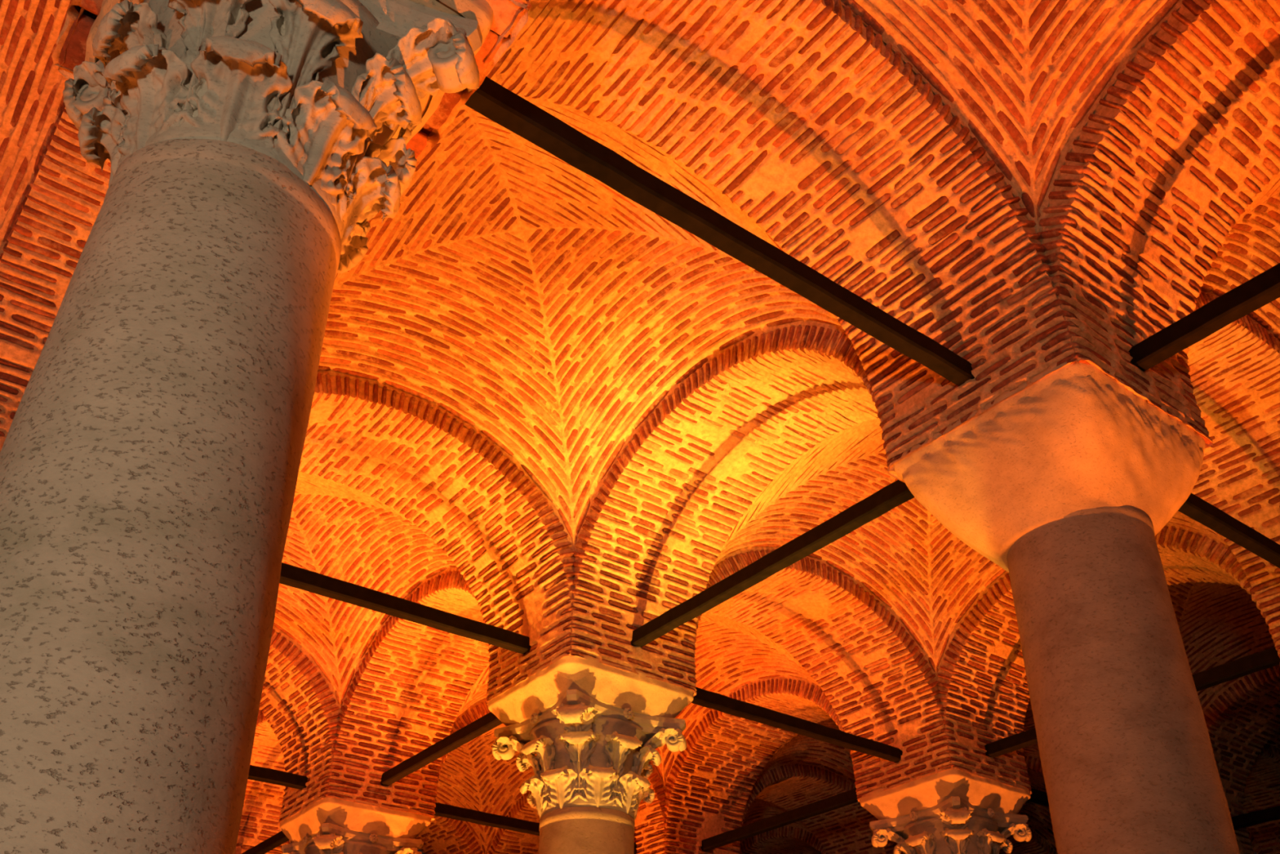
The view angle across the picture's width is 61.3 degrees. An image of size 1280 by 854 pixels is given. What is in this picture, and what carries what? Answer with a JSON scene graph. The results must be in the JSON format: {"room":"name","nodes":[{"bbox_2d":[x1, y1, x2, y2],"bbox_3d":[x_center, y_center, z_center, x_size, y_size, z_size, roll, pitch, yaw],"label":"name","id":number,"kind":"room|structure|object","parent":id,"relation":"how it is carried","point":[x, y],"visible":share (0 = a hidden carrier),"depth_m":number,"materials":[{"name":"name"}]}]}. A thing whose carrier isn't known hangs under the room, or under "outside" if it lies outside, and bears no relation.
{"room":"underground chamber","nodes":[
{"label":"underground chamber","id":0,"kind":"room"},
{"bbox_2d":[284,800,483,853],"bbox_3d":[-4.442,7.039,17.962,4.180,2.070,1.396,24,-42,-30],"label":"brick arch","id":1,"kind":"object","parent":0,"point":[443,835],"visible":0.17,"depth_m":18.46,"materials":[{"name":"orange brick"}]},
{"bbox_2d":[488,790,539,853],"bbox_3d":[-1.008,6.761,17.588,1.395,2.070,4.180,24,-42,-30],"label":"brick arch","id":2,"kind":"object","parent":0,"point":[505,841],"visible":0.09,"depth_m":18.30,"materials":[{"name":"orange brick"}]},
{"bbox_2d":[739,797,813,843],"bbox_3d":[0.939,7.037,19.215,3.628,1.609,3.638,24,-42,-30],"label":"vault","id":3,"kind":"object","parent":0,"point":[760,809],"visible":0.04,"depth_m":19.84,"materials":[{"name":"brown brick"}]},
{"bbox_2d":[739,826,826,853],"bbox_3d":[2.892,8.480,20.007,1.396,2.070,4.180,24,-42,-30],"label":"brick arch","id":4,"kind":"object","parent":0,"point":[784,839],"visible":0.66,"depth_m":20.23,"materials":[{"name":"brown brick"}]},
{"bbox_2d":[811,850,822,853],"bbox_3d":[4.838,8.760,21.639,3.633,1.608,3.625,24,-42,-30],"label":"vault","id":5,"kind":"object","parent":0,"point":[818,851],"visible":0.02,"depth_m":22.45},
{"bbox_2d":[732,763,901,853],"bbox_3d":[2.425,6.483,17.214,4.180,2.070,1.396,24,-42,-30],"label":"brick arch","id":6,"kind":"object","parent":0,"point":[846,829],"visible":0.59,"depth_m":17.72,"materials":[{"name":"brown brick"}]},
{"bbox_2d":[758,718,1039,786],"bbox_3d":[3.906,4.766,16.053,3.633,1.608,3.625,24,-42,-30],"label":"vault","id":7,"kind":"object","parent":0,"point":[800,748],"visible":0.09,"depth_m":17.03,"materials":[{"name":"orange brick"}]},
{"bbox_2d":[714,417,1231,680],"bbox_3d":[2.974,0.772,10.467,3.633,1.608,3.625,24,-42,-30],"label":"vault","id":8,"kind":"object","parent":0,"point":[931,590],"visible":0.3,"depth_m":11.71,"materials":[{"name":"orange brick"}]},
{"bbox_2d":[992,829,1057,853],"bbox_3d":[6.325,8.202,19.633,4.180,2.070,1.395,24,-42,-30],"label":"brick arch","id":9,"kind":"object","parent":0,"point":[1037,844],"visible":0.09,"depth_m":20.01,"materials":[{"name":"red brick"}]},
{"bbox_2d":[1017,784,1253,852],"bbox_3d":[7.806,6.481,18.468,3.628,1.609,3.638,24,-42,-30],"label":"vault","id":10,"kind":"object","parent":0,"point":[1039,821],"visible":0.02,"depth_m":19.91,"materials":[{"name":"brown brick"}]},
{"bbox_2d":[1167,580,1275,712],"bbox_3d":[6.874,2.487,12.882,3.628,1.609,3.638,24,-42,-30],"label":"vault","id":11,"kind":"object","parent":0,"point":[1219,624],"visible":0.16,"depth_m":13.87,"materials":[{"name":"brown brick"}]},
{"label":"floor","id":12,"kind":"structure","parent":0,"visible":0},
{"bbox_2d":[0,0,493,853],"bbox_3d":[-1.376,1.409,2.133,1.251,7.330,1.250,24,-42,-30],"label":"stone column","id":13,"kind":"structure","parent":12,"relation":"on","point":[152,450],"depth_m":2.87,"materials":[{"name":"grey stone"}]},
{"bbox_2d":[0,8,111,452],"bbox_3d":[-2.872,-1.227,6.416,1.396,2.070,4.180,24,-42,-30],"label":"brick arch","id":14,"kind":"object","parent":13,"relation":"on","point":[61,206],"visible":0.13,"depth_m":7.10,"materials":[{"name":"orange brick"}]},
{"bbox_2d":[0,0,71,255],"bbox_3d":[-4.824,-2.666,5.629,3.633,1.608,3.625,24,-42,-30],"label":"vault","id":15,"kind":"object","parent":14,"relation":"on","point":[32,87],"visible":0.73,"depth_m":6.85,"materials":[{"name":"orange brick"}]},
{"bbox_2d":[51,0,102,72],"bbox_3d":[-3.337,-3.224,3.623,4.180,2.070,1.396,24,-42,-30],"label":"brick arch","id":16,"kind":"object","parent":13,"relation":"on","point":[75,53],"visible":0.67,"depth_m":4.24,"materials":[{"name":"orange brick"}]},
{"bbox_2d":[483,0,528,64],"bbox_3d":[0.096,-3.502,3.250,1.396,2.070,4.180,24,-42,-30],"label":"brick arch","id":17,"kind":"object","parent":13,"relation":"on","point":[499,27],"visible":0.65,"depth_m":4.15,"materials":[{"name":"orange brick"}]},
{"bbox_2d":[372,0,1090,471],"bbox_3d":[0.561,-1.505,6.043,4.180,2.070,1.395,24,-42,-30],"label":"brick arch","id":18,"kind":"object","parent":13,"relation":"on","point":[802,114],"visible":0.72,"depth_m":6.48,"materials":[{"name":"orange brick"}]},
{"bbox_2d":[465,76,974,386],"bbox_3d":[0.564,-0.932,5.632,3.660,0.141,0.117,24,-42,-30],"label":"bar","id":19,"kind":"object","parent":18,"relation":"attached to","point":[491,100],"visible":0.94,"depth_m":5.43,"materials":[{"name":"black metal"}]},
{"bbox_2d":[840,0,1182,232],"bbox_3d":[2.043,-3.221,4.881,3.633,1.608,3.625,24,-42,-30],"label":"vault","id":20,"kind":"object","parent":18,"relation":"on","point":[1026,113],"visible":1,"depth_m":6.41,"materials":[{"name":"orange brick"}]},
{"bbox_2d":[279,795,431,853],"bbox_3d":[-3.414,7.677,10.885,1.428,7.330,1.431,24,-42,-30],"label":"stone column","id":21,"kind":"structure","parent":12,"relation":"on","point":[328,825],"depth_m":12.46,"materials":[{"name":"brown stone"}]},
{"bbox_2d":[235,710,288,853],"bbox_3d":[-4.907,5.042,15.169,1.396,2.070,4.180,24,-42,-30],"label":"brick arch","id":22,"kind":"object","parent":21,"relation":"on","point":[263,801],"visible":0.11,"depth_m":16.11,"materials":[{"name":"orange brick"}]},
{"bbox_2d":[241,831,288,853],"bbox_3d":[-4.905,5.615,14.759,0.117,0.141,3.660,24,-42,-30],"label":"bar","id":23,"kind":"object","parent":22,"relation":"attached to","point":[276,840],"visible":0.42,"depth_m":14.94,"materials":[{"name":"black metal"}]},
{"bbox_2d":[258,628,344,824],"bbox_3d":[-5.373,3.045,12.377,4.180,2.070,1.395,24,-42,-30],"label":"brick arch","id":24,"kind":"object","parent":21,"relation":"on","point":[297,702],"visible":0.3,"depth_m":12.85,"materials":[{"name":"orange brick"}]},
{"bbox_2d":[248,764,307,789],"bbox_3d":[-5.371,3.618,11.966,3.660,0.141,0.117,24,-42,-30],"label":"bar","id":25,"kind":"object","parent":24,"relation":"attached to","point":[255,773],"visible":0.23,"depth_m":12.61,"materials":[{"name":"black metal"}]},
{"bbox_2d":[320,570,498,818],"bbox_3d":[-1.940,2.767,12.002,1.396,2.070,4.180,24,-42,-30],"label":"brick arch","id":26,"kind":"object","parent":21,"relation":"on","point":[406,695],"visible":0.42,"depth_m":12.77,"materials":[{"name":"orange brick"}]},
{"bbox_2d":[380,711,502,786],"bbox_3d":[-1.938,3.341,11.592,0.117,0.141,3.660,24,-42,-30],"label":"bar","id":27,"kind":"object","parent":26,"relation":"attached to","point":[489,721],"visible":0.74,"depth_m":11.76,"materials":[{"name":"black metal"}]},
{"bbox_2d":[421,701,675,853],"bbox_3d":[-1.474,4.764,14.795,4.180,2.070,1.396,24,-42,-30],"label":"brick arch","id":28,"kind":"object","parent":21,"relation":"on","point":[650,819],"visible":0.09,"depth_m":15.05,"materials":[{"name":"orange brick"}]},
{"bbox_2d":[435,734,537,853],"bbox_3d":[-2.960,5.322,16.801,3.633,1.608,3.625,24,-42,-30],"label":"vault","id":29,"kind":"object","parent":28,"relation":"on","point":[470,769],"visible":0.15,"depth_m":18.18,"materials":[{"name":"orange brick"}]},
{"bbox_2d":[434,802,636,853],"bbox_3d":[-1.472,5.337,14.384,3.660,0.141,0.117,24,-42,-30],"label":"bar","id":30,"kind":"object","parent":28,"relation":"attached to","point":[443,810],"visible":0.41,"depth_m":14.01,"materials":[{"name":"black metal"}]},
{"bbox_2d":[488,653,693,853],"bbox_3d":[-0.444,5.403,7.718,1.428,7.330,1.431,24,-42,-30],"label":"stone column","id":31,"kind":"structure","parent":12,"relation":"on","point":[594,728],"depth_m":9.15,"materials":[{"name":"brown stone"}]},
{"bbox_2d":[298,370,589,704],"bbox_3d":[-2.406,0.770,9.209,4.180,2.070,1.395,24,-42,-30],"label":"brick arch","id":32,"kind":"object","parent":31,"relation":"on","point":[514,554],"visible":0.54,"depth_m":9.66,"materials":[{"name":"orange brick"}]},
{"bbox_2d":[272,471,458,713],"bbox_3d":[-3.892,1.328,11.215,3.633,1.608,3.625,24,-42,-30],"label":"vault","id":33,"kind":"object","parent":32,"relation":"on","point":[336,530],"visible":0.3,"depth_m":12.28,"materials":[{"name":"orange brick"}]},
{"bbox_2d":[279,562,530,653],"bbox_3d":[-2.404,1.343,8.799,3.660,0.141,0.117,24,-42,-30],"label":"bar","id":34,"kind":"object","parent":32,"relation":"attached to","point":[291,575],"visible":0.59,"depth_m":9.00,"materials":[{"name":"black metal"}]},
{"bbox_2d":[560,324,904,693],"bbox_3d":[1.028,0.492,8.836,1.396,2.070,4.180,24,-42,-30],"label":"brick arch","id":35,"kind":"object","parent":31,"relation":"on","point":[653,535],"visible":0.7,"depth_m":9.48,"materials":[{"name":"orange brick"}]},
{"bbox_2d":[317,94,844,551],"bbox_3d":[-0.924,-0.951,8.044,3.628,1.609,3.638,24,-42,-30],"label":"vault","id":36,"kind":"object","parent":35,"relation":"on","point":[556,348],"visible":0.73,"depth_m":8.77,"materials":[{"name":"orange brick"}]},
{"bbox_2d":[631,479,914,647],"bbox_3d":[1.030,1.066,8.425,0.117,0.141,3.660,24,-42,-30],"label":"bar","id":37,"kind":"object","parent":35,"relation":"attached to","point":[896,493],"visible":0.84,"depth_m":8.32,"materials":[{"name":"black metal"}]},
{"bbox_2d":[681,549,961,799],"bbox_3d":[1.493,2.489,11.629,4.180,2.070,1.396,24,-42,-30],"label":"brick arch","id":38,"kind":"object","parent":31,"relation":"on","point":[880,686],"visible":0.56,"depth_m":12.12,"materials":[{"name":"orange brick"}]},
{"bbox_2d":[453,613,822,789],"bbox_3d":[0.008,3.043,13.630,3.628,1.609,3.638,24,-42,-30],"label":"vault","id":39,"kind":"object","parent":38,"relation":"on","point":[731,655],"visible":0.17,"depth_m":14.24,"materials":[{"name":"orange brick"}]},
{"bbox_2d":[690,686,902,762],"bbox_3d":[1.496,3.062,11.217,3.660,0.141,0.117,24,-42,-30],"label":"bar","id":40,"kind":"object","parent":38,"relation":"attached to","point":[704,698],"visible":0.79,"depth_m":11.23,"materials":[{"name":"black metal"}]},
{"bbox_2d":[859,766,1031,853],"bbox_3d":[3.456,7.125,10.142,1.426,7.330,1.438,24,-42,-30],"label":"stone column","id":41,"kind":"structure","parent":12,"relation":"on","point":[954,811],"depth_m":11.71,"materials":[{"name":"brown stone"}]},
{"bbox_2d":[657,678,866,853],"bbox_3d":[1.960,4.486,14.421,1.395,2.070,4.180,24,-42,-30],"label":"brick arch","id":42,"kind":"object","parent":41,"relation":"on","point":[709,784],"visible":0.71,"depth_m":15.15,"materials":[{"name":"orange brick"}]},
{"bbox_2d":[700,787,858,850],"bbox_3d":[1.962,5.060,14.011,0.117,0.141,3.660,24,-42,-30],"label":"bar","id":43,"kind":"object","parent":42,"relation":"attached to","point":[850,797],"visible":0.85,"depth_m":14.06,"materials":[{"name":"black metal"}]},
{"bbox_2d":[1016,697,1035,794],"bbox_3d":[5.393,4.208,14.047,4.180,2.070,1.396,24,-42,-30],"label":"brick arch","id":44,"kind":"object","parent":41,"relation":"on","point":[1028,722],"visible":0.02,"depth_m":14.86,"materials":[{"name":"orange brick"}]},
{"bbox_2d":[1027,787,1048,806],"bbox_3d":[5.395,4.781,13.636,3.660,0.141,0.117,24,-42,-30],"label":"bar","id":45,"kind":"object","parent":44,"relation":"attached to","point":[1038,797],"visible":0.07,"depth_m":13.29,"materials":[{"name":"black metal"}]},
{"bbox_2d":[935,525,1279,792],"bbox_3d":[4.926,2.211,11.254,1.395,2.070,4.180,24,-42,-30],"label":"brick arch","id":46,"kind":"object","parent":41,"relation":"on","point":[984,697],"visible":0.49,"depth_m":11.93,"materials":[{"name":"orange brick"}]},
{"bbox_2d":[984,646,1279,757],"bbox_3d":[4.929,2.785,10.844,0.117,0.141,3.660,24,-42,-30],"label":"bar","id":47,"kind":"object","parent":46,"relation":"attached to","point":[1268,658],"visible":0.44,"depth_m":10.22,"materials":[{"name":"black metal"}]},
{"bbox_2d":[892,361,1239,853],"bbox_3d":[2.518,3.126,4.548,1.426,7.330,1.421,24,-42,-30],"label":"stone column","id":48,"kind":"structure","parent":12,"relation":"on","point":[1068,483],"depth_m":5.80,"materials":[{"name":"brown stone"}]},
{"bbox_2d":[1034,0,1279,448],"bbox_3d":[3.995,-1.783,5.668,1.396,2.070,4.180,24,-42,-30],"label":"brick arch","id":49,"kind":"object","parent":48,"relation":"on","point":[1143,203],"visible":0.94,"depth_m":6.42,"materials":[{"name":"orange brick"}]},
{"bbox_2d":[1128,262,1279,371],"bbox_3d":[3.997,-1.209,5.258,0.117,0.141,3.660,24,-42,-30],"label":"bar","id":50,"kind":"object","parent":49,"relation":"attached to","point":[1263,289],"visible":0.91,"depth_m":6.06,"materials":[{"name":"black metal"}]},
{"bbox_2d":[1200,168,1279,343],"bbox_3d":[5.942,-1.507,7.296,3.628,1.609,3.638,24,-42,-30],"label":"vault","id":51,"kind":"object","parent":49,"relation":"on","point":[1251,247],"visible":0.37,"depth_m":8.03,"materials":[{"name":"orange brick"}]},
{"bbox_2d":[1183,291,1279,655],"bbox_3d":[4.461,0.214,8.461,4.180,2.070,1.396,24,-42,-30],"label":"brick arch","id":52,"kind":"object","parent":48,"relation":"on","point":[1234,372],"visible":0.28,"depth_m":9.14,"materials":[{"name":"orange brick"}]},
{"bbox_2d":[1177,493,1279,568],"bbox_3d":[4.463,0.787,8.050,3.660,0.141,0.117,24,-42,-30],"label":"bar","id":53,"kind":"object","parent":52,"relation":"attached to","point":[1194,507],"visible":0.56,"depth_m":7.92,"materials":[{"name":"black metal"}]},
{"bbox_3d":[7.353,8.841,12.557,1.430,7.330,1.427,24,-42,-30],"label":"stone column","id":54,"kind":"structure","parent":12,"relation":"on","visible":0},
{"bbox_2d":[901,754,1044,853],"bbox_3d":[5.858,6.205,16.840,1.396,2.070,4.180,24,-42,-30],"label":"brick arch","id":55,"kind":"object","parent":54,"relation":"on","point":[1033,765],"visible":0.05,"depth_m":16.33,"materials":[{"name":"brown brick"}]},
{"bbox_2d":[1203,664,1279,853],"bbox_3d":[8.826,3.930,13.673,1.396,2.070,4.180,24,-42,-30],"label":"brick arch","id":56,"kind":"object","parent":54,"relation":"on","point":[1242,720],"visible":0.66,"depth_m":14.51,"materials":[{"name":"brown brick"}]},
{"bbox_2d":[1231,804,1279,829],"bbox_3d":[8.828,4.504,13.263,0.117,0.141,3.660,24,-42,-30],"label":"bar","id":57,"kind":"object","parent":56,"relation":"attached to","point":[1273,813],"visible":0.7,"depth_m":14.05,"materials":[{"name":"black metal"}]},
{"bbox_2d":[1240,743,1279,853],"bbox_3d":[9.292,5.927,16.466,4.180,2.070,1.395,24,-42,-30],"label":"brick arch","id":58,"kind":"object","parent":54,"relation":"on","point":[1262,789],"visible":0.15,"depth_m":17.22,"materials":[{"name":"brown brick"}]}
]}

